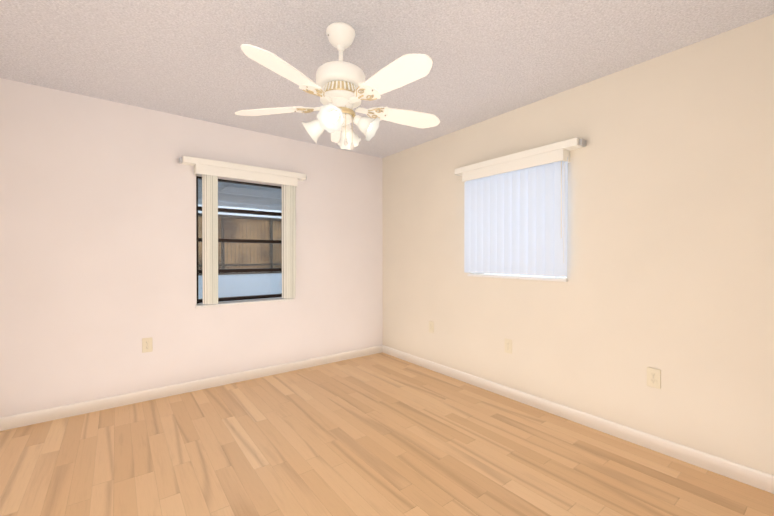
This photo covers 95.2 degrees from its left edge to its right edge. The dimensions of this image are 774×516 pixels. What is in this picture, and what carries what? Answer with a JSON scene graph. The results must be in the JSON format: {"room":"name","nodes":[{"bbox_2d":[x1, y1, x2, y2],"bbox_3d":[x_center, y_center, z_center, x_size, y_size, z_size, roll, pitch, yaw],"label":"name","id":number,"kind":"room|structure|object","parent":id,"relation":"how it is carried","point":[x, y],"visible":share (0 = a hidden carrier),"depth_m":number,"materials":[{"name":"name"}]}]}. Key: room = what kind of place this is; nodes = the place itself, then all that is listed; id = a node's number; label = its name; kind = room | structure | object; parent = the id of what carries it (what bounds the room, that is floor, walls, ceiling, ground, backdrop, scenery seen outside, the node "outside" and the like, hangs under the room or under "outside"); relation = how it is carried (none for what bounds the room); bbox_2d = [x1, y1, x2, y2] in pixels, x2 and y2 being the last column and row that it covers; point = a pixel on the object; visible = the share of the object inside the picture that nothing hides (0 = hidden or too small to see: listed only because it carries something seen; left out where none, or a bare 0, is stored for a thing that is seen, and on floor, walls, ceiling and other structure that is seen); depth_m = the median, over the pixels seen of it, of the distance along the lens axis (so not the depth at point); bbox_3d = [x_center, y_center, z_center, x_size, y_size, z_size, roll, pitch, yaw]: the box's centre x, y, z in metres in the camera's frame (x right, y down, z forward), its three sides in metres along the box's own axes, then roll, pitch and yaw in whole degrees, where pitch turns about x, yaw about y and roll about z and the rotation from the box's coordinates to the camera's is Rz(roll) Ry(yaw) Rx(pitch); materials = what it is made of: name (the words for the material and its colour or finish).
{"room":"empty bedroom","nodes":[
{"label":"empty bedroom","id":0,"kind":"room"},
{"bbox_2d":[0,78,382,417],"bbox_3d":[-1.546,-0.038,3.437,3.598,2.440,0.200,0,1,-37],"label":"wall","id":1,"kind":"structure","parent":0,"point":[98,273],"depth_m":2.92,"materials":[{"name":"paint"}]},
{"bbox_2d":[142,337,152,352],"bbox_3d":[-2.006,0.721,2.960,0.072,0.120,0.008,0,1,-37],"label":"electrical outlet","id":2,"kind":"object","parent":1,"relation":"attached to","point":[147,346],"visible":1,"depth_m":2.96,"materials":[{"name":"beige plastic"}]},
{"bbox_2d":[0,345,381,430],"bbox_3d":[-1.407,1.137,3.419,3.386,0.090,0.012,0,1,-37],"label":"baseboard","id":3,"kind":"structure","parent":1,"relation":"attached to","point":[36,417],"depth_m":3.03,"materials":[{"name":"white wood"}]},
{"bbox_2d":[196,176,281,303],"bbox_3d":[-1.439,-0.174,3.561,0.900,1.190,0.072,0,1,-37],"label":"window unit","id":4,"kind":"structure","parent":1,"relation":"in","point":[248,241],"depth_m":3.56,"materials":[{"name":"brown metal"}]},
{"bbox_2d":[179,156,306,303],"bbox_3d":[-1.327,-0.242,3.414,1.170,1.296,0.100,0,1,-37],"label":"window blinds","id":5,"kind":"object","parent":1,"relation":"attached to","point":[210,171],"visible":1,"depth_m":3.23,"materials":[{"name":"white plastic"}]},
{"bbox_2d":[195,298,293,307],"bbox_3d":[-1.387,0.429,3.498,0.924,0.022,0.142,0,1,-37],"label":"window sill","id":6,"kind":"structure","parent":1,"relation":"attached to","point":[231,303],"depth_m":3.45,"materials":[{"name":"stone"}]},
{"bbox_2d":[0,352,773,515],"bbox_3d":[-0.238,1.244,1.903,3.798,0.100,4.243,0,1,-37],"label":"floor","id":7,"kind":"structure","parent":0,"point":[381,434],"depth_m":2.10,"materials":[{"name":"brown wood"}]},
{"bbox_2d":[0,0,773,157],"bbox_3d":[-0.238,-1.296,1.883,3.798,0.100,4.243,0,1,-37],"label":"ceiling","id":8,"kind":"structure","parent":0,"point":[191,59],"depth_m":2.09,"materials":[{"name":"white paint"}]},
{"bbox_2d":[235,22,439,149],"bbox_3d":[-0.215,-0.917,1.915,1.207,0.657,1.186,0,1,-37],"label":"ceiling fan","id":9,"kind":"object","parent":8,"relation":"hanging from","point":[341,88],"visible":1,"depth_m":1.84,"materials":[{"name":"white metal"}]},
{"bbox_2d":[382,14,773,474],"bbox_3d":[1.191,-0.034,2.986,0.200,2.440,4.243,0,1,-37],"label":"wall","id":10,"kind":"structure","parent":0,"point":[670,237],"depth_m":2.28,"materials":[{"name":"paint"}]},
{"bbox_2d":[429,321,433,332],"bbox_3d":[0.471,0.725,3.762,0.008,0.120,0.072,0,1,-37],"label":"electrical outlet","id":11,"kind":"object","parent":10,"relation":"attached to","point":[431,326],"visible":1,"depth_m":3.76,"materials":[{"name":"beige plastic"}]},
{"bbox_2d":[505,338,511,353],"bbox_3d":[1.036,0.746,3.023,0.008,0.120,0.072,0,1,-37],"label":"electrical outlet","id":12,"kind":"object","parent":10,"relation":"attached to","point":[508,345],"visible":1,"depth_m":3.02,"materials":[{"name":"beige plastic"}]},
{"bbox_2d":[468,273,567,281],"bbox_3d":[1.099,0.153,3.017,0.150,0.024,0.924,0,1,-37],"label":"window sill","id":13,"kind":"structure","parent":10,"relation":"attached to","point":[561,279],"depth_m":2.90,"materials":[{"name":"stone"}]},
{"bbox_2d":[455,137,585,276],"bbox_3d":[1.024,-0.363,2.955,0.100,0.986,1.170,0,1,-37],"label":"window blinds","id":14,"kind":"object","parent":10,"relation":"attached to","point":[515,213],"visible":1,"depth_m":2.86,"materials":[{"name":"white plastic"}]},
{"bbox_2d":[382,345,773,493],"bbox_3d":[1.107,1.141,2.931,0.012,0.090,3.843,0,1,-37],"label":"baseboard","id":15,"kind":"structure","parent":10,"relation":"attached to","point":[761,480],"depth_m":2.36,"materials":[{"name":"white wood"}]},
{"bbox_2d":[647,367,660,388],"bbox_3d":[1.662,0.742,2.205,0.008,0.120,0.072,0,1,-37],"label":"electrical outlet","id":16,"kind":"object","parent":10,"relation":"attached to","point":[654,377],"visible":1,"depth_m":2.20,"materials":[{"name":"beige plastic"}]},
{"label":"outside","id":17,"kind":"structure","parent":0,"visible":0},
{"bbox_2d":[198,179,281,301],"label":"window","id":18,"kind":"structure","parent":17,"point":[256,257],"depth_m":6.87,"materials":[{"name":"clear glass"}]}
]}

